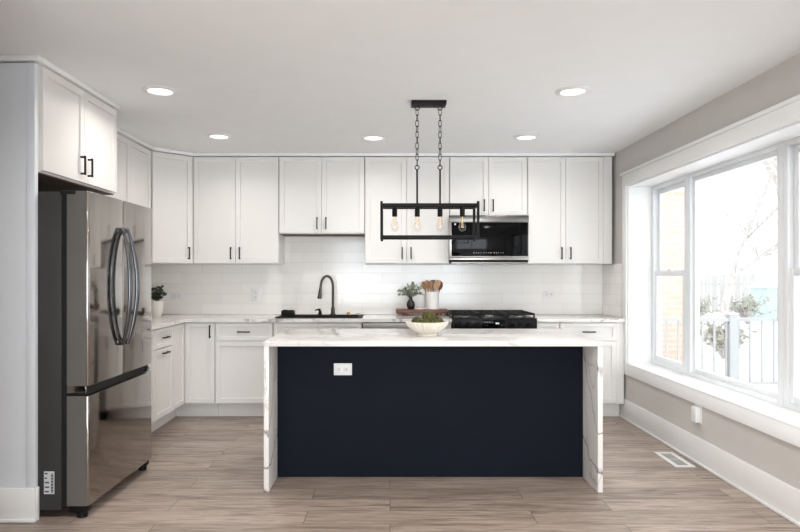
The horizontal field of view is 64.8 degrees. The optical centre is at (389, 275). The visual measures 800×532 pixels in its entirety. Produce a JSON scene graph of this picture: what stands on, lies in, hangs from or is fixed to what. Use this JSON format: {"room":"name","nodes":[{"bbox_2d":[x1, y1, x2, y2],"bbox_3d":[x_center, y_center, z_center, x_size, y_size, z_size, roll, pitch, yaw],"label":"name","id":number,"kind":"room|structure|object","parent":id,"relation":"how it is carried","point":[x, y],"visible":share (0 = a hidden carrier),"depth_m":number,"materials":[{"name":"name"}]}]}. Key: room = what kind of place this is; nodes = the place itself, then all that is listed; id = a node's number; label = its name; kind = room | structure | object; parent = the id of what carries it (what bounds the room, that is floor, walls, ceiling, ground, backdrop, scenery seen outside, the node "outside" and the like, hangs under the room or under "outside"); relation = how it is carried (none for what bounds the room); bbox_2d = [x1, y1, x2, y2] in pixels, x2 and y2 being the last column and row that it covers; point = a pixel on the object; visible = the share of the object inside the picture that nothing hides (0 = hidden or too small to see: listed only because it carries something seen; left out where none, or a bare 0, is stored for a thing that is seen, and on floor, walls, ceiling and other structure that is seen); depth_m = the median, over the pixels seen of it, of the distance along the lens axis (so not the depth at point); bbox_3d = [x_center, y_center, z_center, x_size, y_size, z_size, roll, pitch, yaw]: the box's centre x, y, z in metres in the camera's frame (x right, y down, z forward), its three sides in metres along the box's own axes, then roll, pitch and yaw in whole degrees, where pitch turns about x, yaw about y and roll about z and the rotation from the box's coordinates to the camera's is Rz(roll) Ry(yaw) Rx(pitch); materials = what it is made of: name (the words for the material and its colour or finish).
{"room":"kitchen","nodes":[
{"label":"kitchen","id":0,"kind":"room"},
{"bbox_2d":[151,264,602,314],"bbox_3d":[-0.087,0.065,6.360,5.015,2.450,0.120,0,0,0],"label":"wall","id":1,"kind":"structure","parent":0,"point":[602,264],"depth_m":6.30,"materials":[{"name":"white tile"}]},
{"bbox_2d":[151,151,193,263],"bbox_3d":[-2.178,-0.622,5.978,0.631,1.014,0.640,0,0,0],"label":"upper cabinet","id":2,"kind":"object","parent":1,"relation":"attached to","point":[172,175],"visible":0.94,"depth_m":5.81,"materials":[{"name":"white paint"}]},
{"bbox_2d":[171,292,183,299],"bbox_3d":[-2.125,0.200,6.287,0.130,0.072,0.008,0,0,0],"label":"wall outlet","id":3,"kind":"object","parent":1,"relation":"attached to","point":[174,295],"visible":1,"depth_m":6.29,"materials":[{"name":"white plastic"}]},
{"bbox_2d":[194,157,284,263],"bbox_3d":[-1.455,-0.622,6.108,0.804,1.014,0.380,0,0,0],"label":"upper cabinet","id":4,"kind":"object","parent":1,"relation":"attached to","point":[236,199],"visible":0.94,"depth_m":5.96,"materials":[{"name":"white paint"}]},
{"bbox_2d":[251,289,261,300],"bbox_3d":[-1.335,0.190,6.287,0.105,0.125,0.008,0,0,0],"label":"wall outlet","id":5,"kind":"object","parent":1,"relation":"attached to","point":[256,294],"visible":1,"depth_m":6.29,"materials":[{"name":"white plastic"}]},
{"bbox_2d":[279,157,364,236],"bbox_3d":[-0.645,-0.761,6.108,0.808,0.735,0.380,0,0,0],"label":"upper cabinet","id":6,"kind":"object","parent":1,"relation":"attached to","point":[319,196],"visible":0.94,"depth_m":5.96,"materials":[{"name":"white paint"}]},
{"bbox_2d":[151,237,601,313],"bbox_3d":[-0.182,-0.093,6.296,4.609,0.954,0.008,0,0,0],"label":"backsplash","id":7,"kind":"structure","parent":1,"relation":"attached to","point":[360,287],"depth_m":6.29,"materials":[{"name":"tile"}]},
{"bbox_2d":[365,157,448,263],"bbox_3d":[0.162,-0.622,6.108,0.798,1.014,0.380,0,0,0],"label":"upper cabinet","id":8,"kind":"object","parent":1,"relation":"attached to","point":[387,179],"visible":1,"depth_m":5.96,"materials":[{"name":"white paint"}]},
{"bbox_2d":[449,157,526,214],"bbox_3d":[0.931,-0.848,6.108,0.732,0.563,0.380,0,0,0],"label":"upper cabinet","id":9,"kind":"object","parent":1,"relation":"attached to","point":[499,184],"visible":0.8,"depth_m":5.96,"materials":[{"name":"white paint"}]},
{"bbox_2d":[449,215,528,263],"bbox_3d":[0.921,-0.341,6.068,0.741,0.446,0.424,0,0,0],"label":"microwave","id":10,"kind":"object","parent":9,"relation":"attached to","point":[504,239],"visible":0.98,"depth_m":5.86,"materials":[{"name":"black glass"}]},
{"bbox_2d":[543,291,553,297],"bbox_3d":[1.585,0.182,6.287,0.112,0.070,0.008,0,0,0],"label":"wall outlet","id":11,"kind":"object","parent":1,"relation":"attached to","point":[546,294],"visible":1,"depth_m":6.29,"materials":[{"name":"white plastic"}]},
{"bbox_2d":[526,157,611,263],"bbox_3d":[1.700,-0.622,6.108,0.799,1.014,0.380,0,0,0],"label":"upper cabinet","id":12,"kind":"object","parent":1,"relation":"attached to","point":[569,199],"visible":0.98,"depth_m":5.96,"materials":[{"name":"white paint"}]},
{"bbox_2d":[0,0,799,156],"bbox_3d":[-0.087,-1.210,1.550,5.015,0.100,9.700,0,0,0],"label":"ceiling","id":13,"kind":"structure","parent":0,"point":[272,76],"depth_m":3.39,"materials":[{"name":"paint"}]},
{"bbox_2d":[142,85,178,95],"bbox_3d":[-1.437,-1.154,3.940,0.218,0.011,0.218,0,0,0],"label":"recessed light","id":14,"kind":"object","parent":13,"relation":"in","point":[156,90],"visible":1,"depth_m":3.93,"materials":[{"name":"white plastic"}]},
{"bbox_2d":[205,133,231,139],"bbox_3d":[-1.417,-1.154,5.220,0.218,0.011,0.218,0,0,0],"label":"recessed light","id":15,"kind":"object","parent":13,"relation":"in","point":[220,136],"visible":1,"depth_m":5.20,"materials":[{"name":"white plastic"}]},
{"bbox_2d":[361,135,385,140],"bbox_3d":[-0.138,-1.154,5.277,0.218,0.011,0.218,0,0,0],"label":"recessed light","id":16,"kind":"object","parent":13,"relation":"in","point":[365,137],"visible":1,"depth_m":5.26,"materials":[{"name":"white plastic"}]},
{"bbox_2d":[380,100,479,240],"bbox_3d":[0.260,-0.698,4.207,0.646,0.922,0.215,0,0,0],"label":"pendant light","id":17,"kind":"object","parent":13,"relation":"hanging from","point":[419,104],"visible":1,"depth_m":4.19,"materials":[{"name":"black metal"}]},
{"bbox_2d":[392,207,396,216],"bbox_3d":[0.031,-0.427,4.205,0.034,0.062,0.034,0,0,0],"label":"socket","id":18,"kind":"object","parent":17,"relation":"attached to","point":[394,209],"depth_m":4.19,"materials":[{"name":"black metal"}]},
{"bbox_2d":[415,207,419,216],"bbox_3d":[0.182,-0.427,4.205,0.034,0.062,0.034,0,0,0],"label":"socket","id":19,"kind":"object","parent":17,"relation":"attached to","point":[417,209],"depth_m":4.19,"materials":[{"name":"black metal"}]},
{"bbox_2d":[437,207,442,216],"bbox_3d":[0.334,-0.427,4.205,0.034,0.062,0.034,0,0,0],"label":"socket","id":20,"kind":"object","parent":17,"relation":"attached to","point":[439,211],"depth_m":4.19,"materials":[{"name":"black metal"}]},
{"bbox_2d":[460,207,464,216],"bbox_3d":[0.483,-0.427,4.205,0.034,0.062,0.034,0,0,0],"label":"socket","id":21,"kind":"object","parent":17,"relation":"attached to","point":[462,209],"depth_m":4.19,"materials":[{"name":"black metal"}]},
{"bbox_2d":[513,134,539,140],"bbox_3d":[1.139,-1.154,5.257,0.218,0.011,0.218,0,0,0],"label":"recessed light","id":22,"kind":"object","parent":13,"relation":"in","point":[523,137],"visible":1,"depth_m":5.24,"materials":[{"name":"white plastic"}]},
{"bbox_2d":[555,86,590,96],"bbox_3d":[1.147,-1.154,3.950,0.218,0.011,0.218,0,0,0],"label":"recessed light","id":23,"kind":"object","parent":13,"relation":"in","point":[571,91],"visible":1,"depth_m":3.94,"materials":[{"name":"white plastic"}]},
{"bbox_2d":[0,416,799,531],"bbox_3d":[-0.087,1.340,1.550,5.015,0.100,9.700,0,0,0],"label":"floor","id":24,"kind":"structure","parent":0,"point":[202,473],"depth_m":3.62,"materials":[{"name":"brown wood"}]},
{"bbox_2d":[0,63,38,522],"bbox_3d":[-2.172,0.084,3.313,0.641,2.412,0.055,0,0,0],"label":"wall","id":25,"kind":"structure","parent":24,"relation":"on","point":[19,488],"depth_m":3.31,"materials":[{"name":"white paint"}]},
{"bbox_2d":[38,190,150,517],"bbox_3d":[-1.982,0.411,3.788,0.917,1.757,0.893,0,0,0],"label":"refrigerator","id":26,"kind":"object","parent":24,"relation":"on","point":[94,249],"visible":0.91,"depth_m":3.36,"materials":[{"name":"silver metal"}]},
{"bbox_2d":[45,473,52,492],"bbox_3d":[-1.811,1.099,3.345,0.046,0.106,0.001,0,0,0],"label":"print","id":27,"kind":"object","parent":26,"relation":"attached to","point":[48,476],"depth_m":3.35},
{"bbox_2d":[67,365,150,505],"bbox_3d":[-1.658,0.904,3.789,0.116,0.636,0.892,0,0,0],"label":"freezer","id":28,"kind":"object","parent":26,"relation":"in","point":[109,416],"depth_m":3.56,"materials":[{"name":"silver metal"}]},
{"bbox_2d":[149,330,154,423],"bbox_3d":[-2.149,0.854,4.631,0.662,0.873,0.661,0,0,0],"label":"base cabinet","id":29,"kind":"object","parent":24,"relation":"on","point":[152,365],"visible":0.09,"depth_m":4.93,"materials":[{"name":"white paint"}]},
{"bbox_2d":[151,326,172,432],"bbox_3d":[-2.149,0.854,5.175,0.662,0.873,0.418,0,0,0],"label":"base cabinet","id":30,"kind":"object","parent":24,"relation":"on","point":[163,350],"visible":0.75,"depth_m":5.18,"materials":[{"name":"white paint"}]},
{"bbox_2d":[160,322,218,426],"bbox_3d":[-2.030,0.854,5.836,0.900,0.873,0.898,0,0,0],"label":"base cabinet","id":31,"kind":"object","parent":24,"relation":"on","point":[194,343],"visible":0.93,"depth_m":5.68,"materials":[{"name":"white paint"}]},
{"bbox_2d":[151,315,451,329],"bbox_3d":[-0.965,0.400,5.280,3.043,0.030,2.021,0,0,0],"label":"countertop","id":32,"kind":"structure","parent":31,"relation":"on","point":[164,320],"depth_m":5.66,"materials":[{"name":"white stone"}]},
{"bbox_2d":[151,285,166,316],"bbox_3d":[-2.194,0.234,5.926,0.190,0.301,0.189,0,0,34],"label":"potted plant","id":33,"kind":"object","parent":32,"relation":"on","point":[157,306],"visible":0.92,"depth_m":5.88,"materials":[{"name":"green plant"}]},
{"bbox_2d":[275,312,363,328],"bbox_3d":[-0.655,0.472,5.965,0.795,0.242,0.420,0,0,0],"label":"sink","id":34,"kind":"object","parent":32,"relation":"in","point":[348,315],"visible":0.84,"depth_m":6.04,"materials":[{"name":"black metal"}]},
{"bbox_2d":[281,310,294,314],"bbox_3d":[-0.985,0.351,6.090,0.124,0.050,0.070,0,0,0],"label":"sponge caddy","id":35,"kind":"object","parent":34,"relation":"on","point":[283,312],"visible":1,"depth_m":6.06,"materials":[{"name":"black plastic"}]},
{"bbox_2d":[283,316,358,328],"bbox_3d":[-0.655,0.488,5.918,0.725,0.209,0.253,0,0,0],"label":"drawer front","id":36,"kind":"object","parent":34,"relation":"in","point":[283,316],"depth_m":6.04,"materials":[{"name":"white wood"}]},
{"bbox_2d":[317,275,335,314],"bbox_3d":[-0.616,0.182,6.102,0.176,0.387,0.100,0,0,0],"label":"faucet","id":37,"kind":"object","parent":32,"relation":"on","point":[324,276],"visible":1,"depth_m":6.11,"materials":[{"name":"metal"}]},
{"bbox_2d":[396,309,447,315],"bbox_3d":[0.310,0.355,6.170,0.504,0.060,0.200,0,0,0],"label":"serving board","id":38,"kind":"object","parent":32,"relation":"on","point":[405,312],"visible":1,"depth_m":6.07,"materials":[{"name":"brown wood"}]},
{"bbox_2d":[407,297,414,308],"bbox_3d":[0.203,0.265,6.165,0.082,0.120,0.082,0,0,0],"label":"vase","id":39,"kind":"object","parent":38,"relation":"on","point":[410,304],"visible":0.96,"depth_m":6.14,"materials":[{"name":"black ceramic"}]},
{"bbox_2d":[397,282,423,297],"bbox_3d":[0.201,0.143,6.165,0.265,0.180,0.084,0,0,0],"label":"sprigs","id":40,"kind":"object","parent":39,"relation":"on","point":[411,293],"visible":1,"depth_m":6.17,"materials":[{"name":"green plant"}]},
{"bbox_2d":[426,291,438,308],"bbox_3d":[0.414,0.239,6.170,0.132,0.172,0.132,0,0,0],"label":"utensil crock","id":41,"kind":"object","parent":38,"relation":"on","point":[432,298],"visible":0.91,"depth_m":6.11,"materials":[{"name":"white ceramic"}]},
{"bbox_2d":[422,282,426,292],"bbox_3d":[0.353,0.182,6.159,0.083,0.259,0.012,0,0,-9],"label":"wooden utensil","id":42,"kind":"object","parent":41,"relation":"in","point":[424,285],"visible":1,"depth_m":6.16,"materials":[{"name":"brown wood"}]},
{"bbox_2d":[428,281,432,291],"bbox_3d":[0.395,0.181,6.147,0.046,0.260,0.021,0,0,-26],"label":"wooden utensil","id":43,"kind":"object","parent":41,"relation":"in","point":[430,283],"visible":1,"depth_m":6.14,"materials":[{"name":"brown wood"}]},
{"bbox_2d":[433,282,437,291],"bbox_3d":[0.444,0.184,6.154,0.051,0.255,0.013,0,0,14],"label":"wooden utensil","id":44,"kind":"object","parent":41,"relation":"in","point":[435,286],"visible":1,"depth_m":6.15,"materials":[{"name":"brown wood"}]},
{"bbox_2d":[216,322,273,415],"bbox_3d":[-1.317,0.854,5.966,0.520,0.873,0.637,0,0,0],"label":"base cabinet","id":45,"kind":"object","parent":24,"relation":"on","point":[239,345],"visible":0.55,"depth_m":5.69,"materials":[{"name":"white paint"}]},
{"bbox_2d":[274,322,362,335],"bbox_3d":[-0.654,0.854,5.966,0.798,0.873,0.637,0,0,0],"label":"base cabinet","id":46,"kind":"object","parent":24,"relation":"on","point":[279,327],"visible":0.11,"depth_m":5.68,"materials":[{"name":"white paint"}]},
{"bbox_2d":[363,322,409,328],"bbox_3d":[0.055,0.856,5.949,0.606,0.868,0.641,0,0,0],"label":"dishwasher","id":47,"kind":"object","parent":24,"relation":"on","point":[366,325],"visible":0.09,"depth_m":5.68,"materials":[{"name":"silver metal"}]},
{"bbox_2d":[264,329,602,491],"bbox_3d":[0.258,0.840,4.212,2.021,0.900,0.916,0,0,0],"label":"kitchen island","id":48,"kind":"object","parent":24,"relation":"on","point":[338,402],"visible":1,"depth_m":4.04,"materials":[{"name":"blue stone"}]},
{"bbox_2d":[334,363,351,374],"bbox_3d":[-0.302,0.598,4.040,0.116,0.076,0.006,0,0,0],"label":"outlet plate","id":49,"kind":"object","parent":48,"relation":"attached to","point":[339,368],"depth_m":4.04,"materials":[{"name":"white plastic"}]},
{"bbox_2d":[264,329,602,345],"bbox_3d":[0.258,0.405,4.212,2.021,0.030,0.916,0,0,0],"label":"island countertop","id":50,"kind":"structure","parent":48,"relation":"on","point":[289,337],"depth_m":3.93,"materials":[{"name":"white stone"}]},
{"bbox_2d":[406,320,448,335],"bbox_3d":[0.243,0.344,4.135,0.282,0.092,0.284,0,0,0],"label":"fruit bowl","id":51,"kind":"object","parent":50,"relation":"on","point":[423,329],"visible":0.94,"depth_m":4.05,"materials":[{"name":"white ceramic"}]},
{"bbox_2d":[411,316,421,322],"bbox_3d":[0.178,0.301,4.136,0.074,0.074,0.074,0,0,0],"label":"moss ball","id":52,"kind":"object","parent":51,"relation":"in","point":[416,319],"visible":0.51,"depth_m":4.11,"materials":[{"name":"green plant"}]},
{"bbox_2d":[420,319,429,322],"bbox_3d":[0.225,0.309,4.071,0.069,0.067,0.068,0,0,0],"label":"moss ball","id":53,"kind":"object","parent":51,"relation":"in","point":[422,320],"visible":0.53,"depth_m":4.05,"materials":[{"name":"green plant"}]},
{"bbox_2d":[422,311,434,321],"bbox_3d":[0.253,0.272,4.135,0.087,0.089,0.088,0,0,0],"label":"moss ball","id":54,"kind":"object","parent":51,"relation":"in","point":[428,315],"visible":0.64,"depth_m":4.10,"materials":[{"name":"green plant"}]},
{"bbox_2d":[435,316,442,322],"bbox_3d":[0.315,0.302,4.144,0.074,0.075,0.074,0,0,0],"label":"moss ball","id":55,"kind":"object","parent":51,"relation":"in","point":[438,318],"visible":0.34,"depth_m":4.12,"materials":[{"name":"green plant"}]},
{"bbox_2d":[444,322,450,328],"bbox_3d":[0.459,0.854,5.966,0.192,0.873,0.637,0,0,0],"label":"base cabinet","id":56,"kind":"object","parent":24,"relation":"on","point":[448,326],"visible":0.05,"depth_m":5.68,"materials":[{"name":"white paint"}]},
{"bbox_2d":[446,310,536,328],"bbox_3d":[0.935,0.813,5.920,0.754,0.954,0.725,0,0,0],"label":"gas range","id":57,"kind":"object","parent":24,"relation":"on","point":[461,319],"visible":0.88,"depth_m":5.61,"materials":[{"name":"black metal"}]},
{"bbox_2d":[446,314,532,319],"bbox_3d":[0.935,0.386,5.968,0.754,0.018,0.627,0,0,0],"label":"cooktop","id":58,"kind":"object","parent":57,"relation":"in","point":[451,316],"depth_m":5.72,"materials":[{"name":"black metal"}]},
{"bbox_2d":[537,322,558,328],"bbox_3d":[1.422,0.854,5.966,0.210,0.873,0.637,0,0,0],"label":"base cabinet","id":59,"kind":"object","parent":24,"relation":"on","point":[540,325],"visible":0.05,"depth_m":5.68,"materials":[{"name":"white paint"}]},
{"bbox_2d":[559,322,623,415],"bbox_3d":[1.821,0.854,5.966,0.581,0.873,0.637,0,0,0],"label":"base cabinet","id":60,"kind":"object","parent":24,"relation":"on","point":[611,334],"visible":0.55,"depth_m":5.69,"materials":[{"name":"white paint"}]},
{"bbox_2d":[527,315,624,321],"bbox_3d":[1.718,0.400,5.976,0.806,0.030,0.631,0,0,0],"label":"countertop","id":61,"kind":"structure","parent":60,"relation":"on","point":[540,318],"depth_m":5.71,"materials":[{"name":"white stone"}]},
{"bbox_2d":[654,452,695,466],"bbox_3d":[1.992,1.287,4.423,0.136,0.006,0.356,0,0,0],"label":"floor vent","id":62,"kind":"object","parent":24,"relation":"in","point":[672,458],"visible":1,"depth_m":4.41,"materials":[{"name":"white plastic"}]},
{"bbox_2d":[603,53,799,489],"bbox_3d":[2.272,0.065,1.550,0.285,2.450,9.500,0,0,0],"label":"wall","id":63,"kind":"structure","parent":0,"point":[774,456],"depth_m":4.10,"materials":[{"name":"beige paint"}]},
{"bbox_2d":[0,55,614,156],"bbox_3d":[-0.191,-1.145,4.638,4.605,0.028,2.684,0,0,0],"label":"trim","id":64,"kind":"structure","parent":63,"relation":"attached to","point":[38,59],"depth_m":5.92,"materials":[{"name":"white paint"}]},
{"bbox_2d":[602,264,621,317],"bbox_3d":[2.126,0.135,6.029,0.008,0.498,0.527,0,0,0],"label":"backsplash","id":65,"kind":"structure","parent":63,"relation":"attached to","point":[611,273],"depth_m":6.01,"materials":[{"name":"tile"}]},
{"bbox_2d":[622,186,627,374],"bbox_3d":[2.121,0.038,4.355,0.018,1.693,2.750,0,0,0],"label":"trim","id":66,"kind":"structure","parent":63,"relation":"attached to","point":[625,188],"depth_m":5.65,"materials":[{"name":"white paint"}]},
{"bbox_2d":[652,175,686,374],"bbox_3d":[2.374,-0.010,5.296,0.075,1.596,0.663,0,0,0],"label":"window","id":67,"kind":"structure","parent":63,"relation":"in","point":[659,190],"depth_m":5.54,"materials":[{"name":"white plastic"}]},
{"bbox_2d":[691,404,701,424],"bbox_3d":[2.110,0.953,4.345,0.040,0.124,0.084,0,0,0],"label":"outlet box","id":68,"kind":"object","parent":63,"relation":"attached to","point":[696,411],"visible":1,"depth_m":4.31,"materials":[{"name":"white plastic"}]},
{"bbox_2d":[619,399,799,526],"bbox_3d":[2.115,1.201,1.295,0.030,0.178,8.990,0,0,0],"label":"baseboard","id":69,"kind":"structure","parent":63,"relation":"attached to","point":[773,493],"depth_m":3.99,"materials":[{"name":"white paint"}]},
{"bbox_2d":[620,94,799,186],"bbox_3d":[2.113,-0.870,4.355,0.034,0.124,2.780,0,0,0],"label":"trim","id":70,"kind":"structure","parent":63,"relation":"attached to","point":[787,112],"depth_m":3.99,"materials":[{"name":"white paint"}]},
{"bbox_2d":[626,121,799,428],"bbox_3d":[2.224,-0.009,4.355,0.227,1.599,2.570,0,0,0],"label":"trim","id":71,"kind":"structure","parent":63,"relation":"attached to","point":[639,193],"depth_m":5.60,"materials":[{"name":"white paint"}]},
{"bbox_2d":[626,365,799,446],"bbox_3d":[2.121,0.838,4.355,0.018,0.094,2.574,0,0,0],"label":"trim","id":72,"kind":"structure","parent":63,"relation":"attached to","point":[787,433],"depth_m":3.98,"materials":[{"name":"white paint"}]},
{"bbox_2d":[688,143,780,405],"bbox_3d":[2.374,-0.010,4.355,0.075,1.596,1.180,0,0,0],"label":"window","id":73,"kind":"structure","parent":63,"relation":"in","point":[694,370],"depth_m":4.64,"materials":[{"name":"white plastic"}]},
{"bbox_2d":[687,142,782,406],"bbox_3d":[2.374,-0.009,4.355,0.075,1.598,1.220,0,0,0],"label":"trim","id":74,"kind":"structure","parent":63,"relation":"attached to","point":[782,142],"depth_m":3.76,"materials":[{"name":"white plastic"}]},
{"bbox_2d":[783,137,799,411],"bbox_3d":[2.374,-0.010,3.413,0.075,1.596,0.663,0,0,0],"label":"window","id":75,"kind":"structure","parent":63,"relation":"in","point":[791,148],"depth_m":3.70,"materials":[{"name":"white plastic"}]},
{"bbox_2d":[762,157,776,193],"bbox_3d":[6.369,-3.539,11.980,4.772,10.855,8.330,0,0,42],"label":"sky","id":76,"kind":"structure","parent":0,"point":[770,165],"depth_m":12.05,"materials":[{"name":"white"}]},
{"bbox_3d":[-2.555,0.065,1.550,0.120,2.450,9.500,0,0,0],"label":"wall","id":77,"kind":"structure","parent":0,"visible":0},
{"bbox_2d":[36,63,116,194],"bbox_3d":[-2.156,-0.839,3.810,0.672,0.580,0.935,0,0,0],"label":"upper cabinet","id":78,"kind":"object","parent":77,"relation":"attached to","point":[77,131],"visible":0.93,"depth_m":3.74,"materials":[{"name":"white paint"}]},
{"bbox_2d":[105,133,150,207],"bbox_3d":[-2.301,-0.622,5.195,0.377,1.014,0.918,0,0,0],"label":"upper cabinet","id":79,"kind":"object","parent":77,"relation":"attached to","point":[133,160],"visible":0.07,"depth_m":5.29,"materials":[{"name":"white paint"}]},
{"label":"outside","id":80,"kind":"structure","parent":0,"visible":0},
{"bbox_2d":[700,290,776,385],"bbox_3d":[31.220,1.940,25.000,57.560,0.200,110.000,0,0,0],"label":"snow ground","id":81,"kind":"structure","parent":80,"point":[767,326],"depth_m":14.77,"materials":[{"name":"white snow"}]},
{"bbox_2d":[662,188,683,362],"bbox_3d":[3.330,-0.910,10.135,1.760,5.500,2.930,0,0,0],"label":"house wing","id":82,"kind":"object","parent":81,"relation":"on","point":[673,201],"visible":0.02,"depth_m":8.70,"materials":[{"name":"beige brick"}]},
{"bbox_2d":[700,295,719,317],"bbox_3d":[11.917,1.254,24.407,1.497,1.201,1.590,0,0,-12],"label":"shrub","id":83,"kind":"object","parent":81,"relation":"on","point":[703,309],"visible":0.34,"depth_m":24.11,"materials":[{"name":"grey plant"}]},
{"bbox_2d":[700,322,757,358],"bbox_3d":[7.412,1.409,14.032,1.254,0.886,1.271,0,0,0],"label":"shrub","id":84,"kind":"object","parent":81,"relation":"on","point":[708,333],"visible":0.62,"depth_m":13.81,"materials":[{"name":"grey plant"}]},
{"bbox_2d":[700,274,772,313],"bbox_3d":[17.100,0.865,30.080,12.200,1.950,0.200,0,0,0],"label":"fence","id":85,"kind":"object","parent":81,"relation":"on","point":[707,283],"visible":0.29,"depth_m":29.98,"materials":[{"name":"grey wood"}]},
{"bbox_2d":[700,163,776,328],"bbox_3d":[10.094,-2.705,16.037,4.390,9.112,4.431,0,0,14],"label":"bare tree","id":86,"kind":"object","parent":81,"relation":"on","point":[733,271],"visible":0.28,"depth_m":16.84,"materials":[{"name":"grey plant"}]},
{"bbox_2d":[720,292,776,323],"bbox_3d":[13.582,1.227,24.004,1.800,1.254,1.591,0,0,44],"label":"shrub","id":87,"kind":"object","parent":81,"relation":"on","point":[736,307],"visible":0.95,"depth_m":23.87,"materials":[{"name":"grey plant"}]},
{"bbox_2d":[747,275,776,317],"bbox_3d":[16.600,0.890,27.000,1.900,1.900,1.400,0,0,0],"label":"garden shed","id":88,"kind":"object","parent":81,"relation":"on","point":[766,286],"visible":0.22,"depth_m":26.58,"materials":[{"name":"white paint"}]},
{"bbox_2d":[759,386,776,391],"bbox_3d":[5.720,1.665,5.750,6.560,0.350,5.500,0,0,0],"label":"deck","id":89,"kind":"object","parent":81,"relation":"on","point":[774,388],"depth_m":8.42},
{"bbox_2d":[662,313,776,384],"bbox_3d":[5.700,0.985,8.200,5.800,1.010,0.120,0,0,0],"label":"deck railing","id":90,"kind":"object","parent":89,"relation":"on","point":[731,321],"visible":0.38,"depth_m":8.19,"materials":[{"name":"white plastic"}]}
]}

